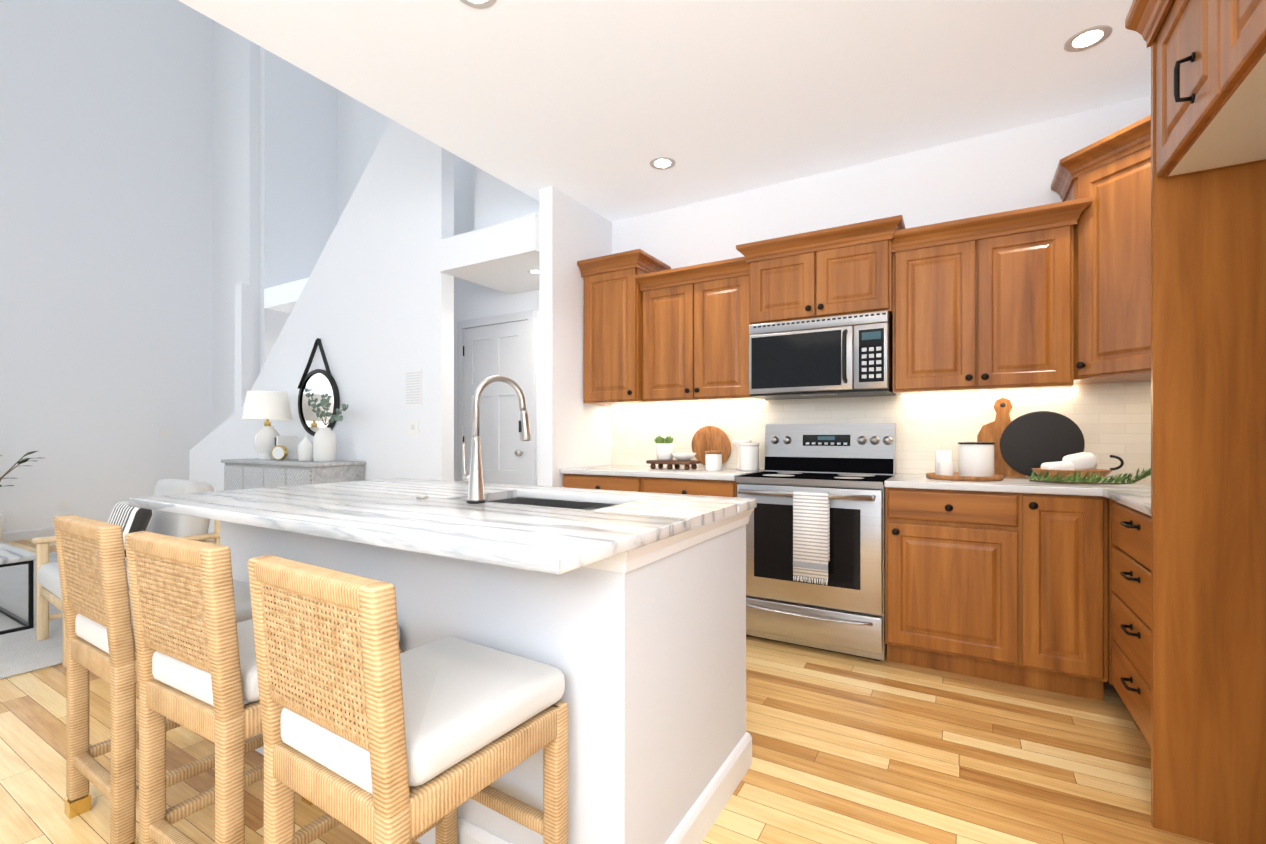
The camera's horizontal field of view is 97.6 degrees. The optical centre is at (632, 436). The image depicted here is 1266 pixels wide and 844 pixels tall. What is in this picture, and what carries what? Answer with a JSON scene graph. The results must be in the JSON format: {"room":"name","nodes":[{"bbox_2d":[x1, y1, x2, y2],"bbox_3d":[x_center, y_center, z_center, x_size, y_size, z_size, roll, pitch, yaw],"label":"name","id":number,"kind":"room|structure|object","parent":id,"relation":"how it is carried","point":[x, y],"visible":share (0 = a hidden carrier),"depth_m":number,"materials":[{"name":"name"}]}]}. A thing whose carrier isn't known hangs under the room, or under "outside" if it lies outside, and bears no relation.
{"room":"kitchen","nodes":[
{"label":"kitchen","id":0,"kind":"room"},
{"bbox_2d":[0,0,211,541],"bbox_3d":[-7.801,-2.515,4.422,0.134,7.300,7.600,0,0,31],"label":"wall","id":1,"kind":"structure","parent":0,"point":[105,240],"depth_m":6.68,"materials":[{"name":"white paint"}]},
{"bbox_2d":[60,498,69,509],"bbox_3d":[-6.558,0.776,6.405,0.006,0.120,0.080,0,0,31],"label":"switch plate","id":2,"kind":"object","parent":1,"relation":"attached to","point":[64,503],"depth_m":6.40,"materials":[{"name":"white plastic"}]},
{"bbox_2d":[212,20,263,430],"bbox_3d":[-5.348,-2.514,7.455,1.260,7.300,0.120,0,0,31],"label":"wall","id":3,"kind":"structure","parent":0,"point":[237,61],"depth_m":7.36,"materials":[{"name":"white paint"}]},
{"bbox_2d":[264,48,335,363],"bbox_3d":[-4.583,-2.514,7.629,0.120,7.300,0.960,0,0,31],"label":"wall","id":4,"kind":"structure","parent":0,"point":[292,148],"depth_m":7.51,"materials":[{"name":"white paint"}]},
{"bbox_2d":[336,89,390,224],"bbox_3d":[-2.852,-2.514,7.254,3.480,7.300,0.120,0,0,31],"label":"wall","id":5,"kind":"structure","parent":0,"point":[360,128],"depth_m":7.85,"materials":[{"name":"white paint"}]},
{"bbox_2d":[189,119,538,530],"bbox_3d":[-2.677,-0.864,5.348,5.165,4.000,0.770,0,0,31],"label":"wall","id":6,"kind":"structure","parent":0,"point":[373,310],"depth_m":4.51,"materials":[{"name":"white paint"}]},
{"bbox_2d":[298,338,339,435],"bbox_3d":[-2.841,-0.444,4.987,0.608,0.886,0.060,0,0,31],"label":"round mirror","id":7,"kind":"object","parent":6,"relation":"attached to","point":[319,382],"visible":0.88,"depth_m":5.00,"materials":[{"name":"black leather"}]},
{"bbox_2d":[408,420,418,434],"bbox_3d":[-1.729,-0.075,4.362,0.120,0.120,0.009,0,0,31],"label":"switch plate","id":8,"kind":"object","parent":6,"relation":"attached to","point":[413,427],"depth_m":4.36,"materials":[{"name":"white plastic"}]},
{"bbox_2d":[405,369,421,405],"bbox_3d":[-1.730,-0.385,4.362,0.200,0.280,0.009,0,0,31],"label":"air vent","id":9,"kind":"object","parent":6,"relation":"in","point":[413,387],"visible":1,"depth_m":4.35,"materials":[{"name":"white"}]},
{"bbox_2d":[539,186,611,486],"bbox_3d":[-0.396,-0.265,4.023,0.111,2.800,0.733,0,0,31],"label":"wall","id":10,"kind":"structure","parent":0,"point":[575,430],"depth_m":3.80,"materials":[{"name":"white paint"}]},
{"bbox_2d":[0,539,1212,843],"bbox_3d":[-3.123,1.185,2.404,10.400,0.100,8.900,0,0,31],"label":"floor","id":11,"kind":"structure","parent":0,"point":[848,749],"depth_m":1.93,"materials":[{"name":"brown wood"}]},
{"bbox_2d":[0,451,41,541],"bbox_3d":[-6.557,0.542,5.536,0.948,1.160,0.891,0,0,31],"label":"floor plant","id":12,"kind":"object","parent":11,"relation":"on","point":[19,462],"visible":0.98,"depth_m":5.65,"materials":[{"name":"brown plant"}]},
{"bbox_2d":[0,552,129,678],"bbox_3d":[-4.731,1.128,3.270,3.750,0.012,3.350,0,0,31],"label":"rug","id":13,"kind":"object","parent":11,"relation":"on","point":[24,651],"depth_m":3.15,"materials":[{"name":"white fabric"}]},
{"bbox_2d":[0,541,35,634],"bbox_3d":[-4.139,0.907,3.239,1.100,0.430,0.700,0,0,31],"label":"coffee table","id":14,"kind":"object","parent":13,"relation":"on","point":[10,555],"visible":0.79,"depth_m":3.24,"materials":[{"name":"stone"}]},
{"bbox_2d":[32,479,219,666],"bbox_3d":[-2.843,0.691,3.151,0.680,0.861,0.690,0,0,35],"label":"lounge chair","id":15,"kind":"object","parent":13,"relation":"on","point":[48,587],"visible":0.29,"depth_m":3.11,"materials":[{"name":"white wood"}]},
{"bbox_2d":[107,501,152,559],"bbox_3d":[-2.829,0.516,3.092,0.400,0.291,0.162,0,0,35],"label":"striped pillow","id":16,"kind":"object","parent":15,"relation":"on","point":[125,516],"visible":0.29,"depth_m":3.00,"materials":[{"name":"white fabric"}]},
{"bbox_2d":[53,514,263,843],"bbox_3d":[-1.421,0.684,1.745,0.419,0.901,0.484,0,0,32],"label":"stool","id":17,"kind":"object","parent":11,"relation":"on","point":[99,630],"visible":0.6,"depth_m":1.53,"materials":[{"name":"beige wicker"}]},
{"bbox_2d":[125,531,402,843],"bbox_3d":[-0.943,0.684,1.462,0.419,0.901,0.484,0,0,29],"label":"stool","id":18,"kind":"object","parent":11,"relation":"on","point":[196,680],"visible":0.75,"depth_m":1.25,"materials":[{"name":"beige wicker"}]},
{"bbox_2d":[221,458,364,490],"bbox_3d":[-2.985,0.670,4.833,1.450,0.930,0.450,0,0,31],"label":"sideboard","id":19,"kind":"object","parent":11,"relation":"on","point":[239,474],"visible":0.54,"depth_m":4.58,"materials":[{"name":"grey wood"}]},
{"bbox_2d":[242,391,291,459],"bbox_3d":[-3.312,-0.100,5.027,0.380,0.610,0.380,0,0,31],"label":"table lamp","id":20,"kind":"object","parent":19,"relation":"on","point":[267,406],"visible":0.94,"depth_m":4.93,"materials":[{"name":"white ceramic"}]},
{"bbox_2d":[271,436,296,459],"bbox_3d":[-3.056,0.100,4.884,0.185,0.210,0.224,0,0,31],"label":"clock","id":21,"kind":"object","parent":19,"relation":"on","point":[284,448],"visible":1,"depth_m":4.90,"materials":[{"name":"white"}]},
{"bbox_2d":[298,436,307,460],"bbox_3d":[-2.742,0.096,4.654,0.123,0.215,0.123,0,0,-14],"label":"decorative vase","id":22,"kind":"object","parent":19,"relation":"on","point":[303,445],"depth_m":4.60,"materials":[{"name":"white ceramic"}]},
{"bbox_2d":[308,428,336,461],"bbox_3d":[-2.553,0.064,4.600,0.175,0.280,0.175,0,0,-14],"label":"decorative vase","id":23,"kind":"object","parent":19,"relation":"on","point":[322,447],"depth_m":4.54,"materials":[{"name":"white ceramic"}]},
{"bbox_2d":[305,388,348,424],"bbox_3d":[-2.544,-0.252,4.589,0.646,0.318,0.148,0,0,31],"label":"eucalyptus","id":24,"kind":"object","parent":23,"relation":"in","point":[326,404],"visible":1,"depth_m":4.60,"materials":[{"name":"green plant"}]},
{"bbox_2d":[248,555,567,843],"bbox_3d":[-0.445,0.684,1.166,0.419,0.901,0.484,0,0,33],"label":"stool","id":25,"kind":"object","parent":11,"relation":"on","point":[444,728],"visible":1,"depth_m":1.01,"materials":[{"name":"beige wicker"}]},
{"bbox_2d":[220,506,756,843],"bbox_3d":[-0.614,0.690,2.048,1.904,0.889,0.849,0,0,31],"label":"kitchen island","id":26,"kind":"object","parent":11,"relation":"on","point":[624,612],"depth_m":1.42,"materials":[{"name":"grey paint"}]},
{"bbox_2d":[129,486,692,577],"bbox_3d":[-0.814,0.230,1.710,1.920,0.031,0.560,0,0,31],"label":"island countertop","id":27,"kind":"structure","parent":26,"relation":"on","point":[551,541],"depth_m":1.42,"materials":[{"name":"white stone"}]},
{"bbox_2d":[416,495,427,498],"bbox_3d":[-0.735,0.209,1.935,0.040,0.010,0.039,0,0,31],"label":"switch","id":28,"kind":"object","parent":27,"relation":"on","point":[421,496],"visible":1,"depth_m":1.92,"materials":[{"name":"silver metal"}]},
{"bbox_2d":[462,375,530,503],"bbox_3d":[-0.462,0.003,1.868,0.136,0.422,0.224,0,0,31],"label":"faucet","id":29,"kind":"object","parent":27,"relation":"on","point":[474,478],"visible":1,"depth_m":1.80,"materials":[{"name":"silver metal"}]},
{"bbox_2d":[305,478,756,521],"bbox_3d":[-0.532,0.230,2.185,1.920,0.031,0.546,0,0,31],"label":"island countertop","id":30,"kind":"structure","parent":26,"relation":"on","point":[697,507],"depth_m":2.08,"materials":[{"name":"white stone"}]},
{"bbox_2d":[485,494,620,509],"bbox_3d":[-0.295,0.355,1.937,0.644,0.243,0.384,0,0,31],"label":"sink","id":31,"kind":"object","parent":30,"relation":"in","point":[537,499],"depth_m":2.14,"materials":[{"name":"grey metal"}]},
{"bbox_2d":[563,476,642,491],"bbox_3d":[-0.056,0.693,3.872,0.621,0.885,0.640,0,0,31],"label":"base cabinet","id":32,"kind":"object","parent":11,"relation":"on","point":[620,483],"depth_m":3.57,"materials":[{"name":"brown wood"}]},
{"bbox_2d":[643,476,737,496],"bbox_3d":[0.475,0.693,3.558,0.614,0.885,0.640,0,0,31],"label":"base cabinet","id":33,"kind":"object","parent":11,"relation":"on","point":[723,488],"depth_m":3.26,"materials":[{"name":"brown wood"}]},
{"bbox_2d":[559,464,763,479],"bbox_3d":[0.202,0.231,3.707,1.235,0.032,0.662,0,0,31],"label":"countertop","id":34,"kind":"structure","parent":33,"relation":"on","point":[663,473],"depth_m":3.51,"materials":[{"name":"white stone"}]},
{"bbox_2d":[646,460,700,469],"bbox_3d":[0.269,0.186,3.695,0.320,0.057,0.180,0,0,31],"label":"decorative piece","id":35,"kind":"object","parent":34,"relation":"on","point":[678,463],"visible":0.98,"depth_m":3.65,"materials":[{"name":"brown wood"}]},
{"bbox_2d":[654,435,673,459],"bbox_3d":[0.211,0.073,3.741,0.129,0.167,0.134,0,0,31],"label":"herb pot","id":36,"kind":"object","parent":35,"relation":"on","point":[664,448],"visible":0.98,"depth_m":3.70,"materials":[{"name":"white ceramic"}]},
{"bbox_2d":[671,453,695,460],"bbox_3d":[0.334,0.131,3.656,0.170,0.050,0.170,0,0,31],"label":"bowl","id":37,"kind":"object","parent":35,"relation":"on","point":[683,456],"visible":1,"depth_m":3.60,"materials":[{"name":"white ceramic"}]},
{"bbox_2d":[691,426,730,464],"bbox_3d":[0.539,0.067,3.835,0.290,0.287,0.067,0,0,31],"label":"round board","id":38,"kind":"object","parent":34,"relation":"on","point":[709,438],"visible":0.92,"depth_m":3.82,"materials":[{"name":"brown wood"}]},
{"bbox_2d":[705,451,721,470],"bbox_3d":[0.513,0.151,3.527,0.106,0.126,0.106,0,0,-14],"label":"decorative canister","id":39,"kind":"object","parent":34,"relation":"on","point":[713,459],"depth_m":3.48,"materials":[{"name":"white ceramic"}]},
{"bbox_2d":[732,440,758,470],"bbox_3d":[0.726,0.119,3.592,0.131,0.190,0.230,0,0,-14],"label":"decorative canister","id":40,"kind":"object","parent":34,"relation":"on","point":[748,455],"depth_m":3.50,"materials":[{"name":"white ceramic"}]},
{"bbox_2d":[736,423,895,660],"bbox_3d":[1.046,0.527,3.162,0.758,1.216,0.684,0,0,31],"label":"range","id":41,"kind":"object","parent":11,"relation":"on","point":[850,468],"visible":0.9,"depth_m":2.97,"materials":[{"name":"silver metal"}]},
{"bbox_2d":[793,490,829,584],"bbox_3d":[0.918,0.514,2.856,0.176,0.467,0.041,0,0,31],"label":"towel","id":42,"kind":"object","parent":41,"relation":"hanging from","point":[811,534],"visible":0.96,"depth_m":2.84,"materials":[{"name":"grey fabric"}]},
{"bbox_2d":[885,488,1022,685],"bbox_3d":[1.639,0.692,2.867,0.549,0.885,0.640,0,0,31],"label":"base cabinet","id":43,"kind":"object","parent":11,"relation":"on","point":[954,560],"depth_m":2.59,"materials":[{"name":"brown wood"}]},
{"bbox_2d":[1023,492,1102,700],"bbox_3d":[2.013,0.692,2.646,0.320,0.885,0.640,0,0,31],"label":"base cabinet","id":44,"kind":"object","parent":11,"relation":"on","point":[1063,535],"depth_m":2.38,"materials":[{"name":"brown wood"}]},
{"bbox_2d":[1103,500,1265,843],"bbox_3d":[2.034,0.692,1.805,0.611,0.885,0.825,0,0,31],"label":"base cabinet","id":45,"kind":"object","parent":11,"relation":"on","point":[1184,601],"depth_m":1.57,"materials":[{"name":"brown wood"}]},
{"bbox_2d":[884,472,1265,495],"bbox_3d":[2.026,0.231,2.626,1.461,0.032,0.662,0,0,31],"label":"countertop","id":46,"kind":"structure","parent":45,"relation":"on","point":[902,479],"depth_m":2.45,"materials":[{"name":"white stone"}]},
{"bbox_2d":[926,472,1003,480],"bbox_3d":[1.687,0.203,2.831,0.340,0.022,0.340,0,0,31],"label":"decorative tray","id":47,"kind":"object","parent":46,"relation":"on","point":[957,477],"visible":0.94,"depth_m":2.70,"materials":[{"name":"brown wood"}]},
{"bbox_2d":[935,442,994,476],"bbox_3d":[1.694,0.115,2.837,0.265,0.176,0.184,0,0,31],"label":"canisters","id":48,"kind":"object","parent":47,"relation":"on","point":[975,459],"visible":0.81,"depth_m":2.77,"materials":[{"name":"white ceramic"}]},
{"bbox_2d":[977,397,1025,476],"bbox_3d":[1.979,0.002,2.970,0.230,0.423,0.077,0,0,31],"label":"paddle board","id":49,"kind":"object","parent":46,"relation":"on","point":[992,432],"visible":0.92,"depth_m":2.97,"materials":[{"name":"brown wood"}]},
{"bbox_2d":[1000,411,1084,476],"bbox_3d":[2.084,0.040,2.834,0.350,0.342,0.098,0,0,31],"label":"slate board","id":50,"kind":"object","parent":46,"relation":"on","point":[1030,440],"visible":0.9,"depth_m":2.83,"materials":[{"name":"grey stone"}]},
{"bbox_2d":[1031,452,1123,482],"bbox_3d":[2.061,0.143,2.575,0.349,0.142,0.198,0,0,31],"label":"tray","id":51,"kind":"object","parent":46,"relation":"on","point":[1080,462],"visible":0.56,"depth_m":2.54,"materials":[{"name":"brown wood"}]},
{"bbox_2d":[1029,467,1150,484],"bbox_3d":[2.078,0.063,2.391,0.598,0.284,0.156,0,0,25],"label":"greenery","id":52,"kind":"object","parent":46,"relation":"on","point":[1097,478],"visible":0.56,"depth_m":2.41,"materials":[{"name":"green plant"}]},
{"bbox_2d":[1103,488,1265,523],"bbox_3d":[2.014,0.231,1.793,0.633,0.032,0.783,0,0,31],"label":"countertop","id":53,"kind":"structure","parent":45,"relation":"on","point":[1249,506],"depth_m":1.57,"materials":[{"name":"white stone"}]},
{"bbox_2d":[178,0,1150,312],"bbox_3d":[-3.122,-3.975,2.358,10.290,4.620,8.820,0,0,31],"label":"ceiling","id":54,"kind":"structure","parent":0,"point":[597,106],"depth_m":2.57,"materials":[{"name":"white paint"}]},
{"bbox_2d":[460,0,496,8],"bbox_3d":[-0.590,-1.663,2.078,0.159,0.003,0.159,0,0,25],"label":"recessed light","id":55,"kind":"object","parent":54,"relation":"in","point":[478,4],"depth_m":2.13,"materials":[{"name":"white"}]},
{"bbox_2d":[527,269,538,274],"bbox_3d":[-0.731,-1.242,4.184,0.128,0.003,0.128,0,0,4],"label":"recessed light","id":56,"kind":"object","parent":54,"relation":"in","point":[533,271],"depth_m":4.17,"materials":[{"name":"white"}]},
{"bbox_2d":[649,157,675,169],"bbox_3d":[0.179,-1.662,3.376,0.159,0.003,0.159,0,0,7],"label":"recessed light","id":57,"kind":"object","parent":54,"relation":"in","point":[660,164],"depth_m":3.38,"materials":[{"name":"white"}]},
{"bbox_2d":[1064,25,1112,51],"bbox_3d":[1.901,-1.663,2.320,0.159,0.003,0.159,0,0,22],"label":"recessed light","id":58,"kind":"object","parent":54,"relation":"in","point":[1090,37],"depth_m":2.32,"materials":[{"name":"white"}]},
{"bbox_2d":[454,97,1150,485],"bbox_3d":[0.471,-2.515,4.006,5.790,7.300,0.120,0,0,31],"label":"wall","id":59,"kind":"structure","parent":0,"point":[1012,169],"depth_m":3.40,"materials":[{"name":"white paint"}]},
{"bbox_2d":[457,310,536,485],"bbox_3d":[-1.240,0.033,4.895,0.930,2.205,0.090,0,0,31],"label":"door","id":60,"kind":"structure","parent":59,"relation":"attached to","point":[504,344],"depth_m":4.89,"materials":[{"name":"white wood"}]},
{"bbox_2d":[579,249,666,407],"bbox_3d":[-0.069,-0.738,4.018,0.451,0.995,0.402,0,0,31],"label":"upper cabinet","id":61,"kind":"object","parent":59,"relation":"attached to","point":[613,285],"depth_m":3.82,"materials":[{"name":"brown wood"}]},
{"bbox_2d":[643,256,770,407],"bbox_3d":[0.476,-0.663,3.730,0.780,0.845,0.342,0,0,31],"label":"upper cabinet","id":62,"kind":"object","parent":59,"relation":"attached to","point":[696,335],"depth_m":3.57,"materials":[{"name":"brown wood"}]},
{"bbox_2d":[747,216,898,327],"bbox_3d":[1.132,-0.905,3.307,0.780,0.471,0.402,0,0,31],"label":"upper cabinet","id":63,"kind":"object","parent":59,"relation":"attached to","point":[849,269],"depth_m":3.10,"materials":[{"name":"brown wood"}]},
{"bbox_2d":[749,310,895,399],"bbox_3d":[1.108,-0.454,3.265,0.758,0.424,0.480,0,0,31],"label":"microwave","id":64,"kind":"object","parent":63,"relation":"attached to","point":[842,356],"visible":1,"depth_m":3.10,"materials":[{"name":"silver metal"}]},
{"bbox_2d":[892,200,1078,399],"bbox_3d":[1.816,-0.664,2.936,0.775,0.845,0.342,0,0,31],"label":"upper cabinet","id":65,"kind":"object","parent":59,"relation":"attached to","point":[983,303],"depth_m":2.77,"materials":[{"name":"brown wood"}]},
{"bbox_2d":[1059,117,1265,387],"bbox_3d":[2.359,-0.791,2.419,0.677,1.041,0.677,0,0,31],"label":"upper cabinet","id":66,"kind":"object","parent":59,"relation":"attached to","point":[1113,302],"depth_m":2.38,"materials":[{"name":"brown wood"}]},
{"bbox_2d":[1147,0,1265,187],"bbox_3d":[1.675,-0.992,1.241,0.653,0.499,0.462,0,0,31],"label":"upper cabinet","id":67,"kind":"object","parent":0,"relation":"attached to","point":[1187,139],"depth_m":1.44,"materials":[{"name":"brown wood"}]},
{"bbox_2d":[1195,168,1265,379],"bbox_3d":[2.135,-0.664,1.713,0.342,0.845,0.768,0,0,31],"label":"panel","id":68,"kind":"object","parent":0,"relation":"attached to","point":[1232,209],"depth_m":1.53,"materials":[{"name":"brown wood"}]},
{"bbox_2d":[1207,0,1265,107],"bbox_3d":[1.439,-0.992,0.844,0.653,0.499,0.462,0,0,31],"label":"upper cabinet","id":69,"kind":"object","parent":0,"relation":"attached to","point":[1236,29],"depth_m":1.16,"materials":[{"name":"brown wood"}]}
]}

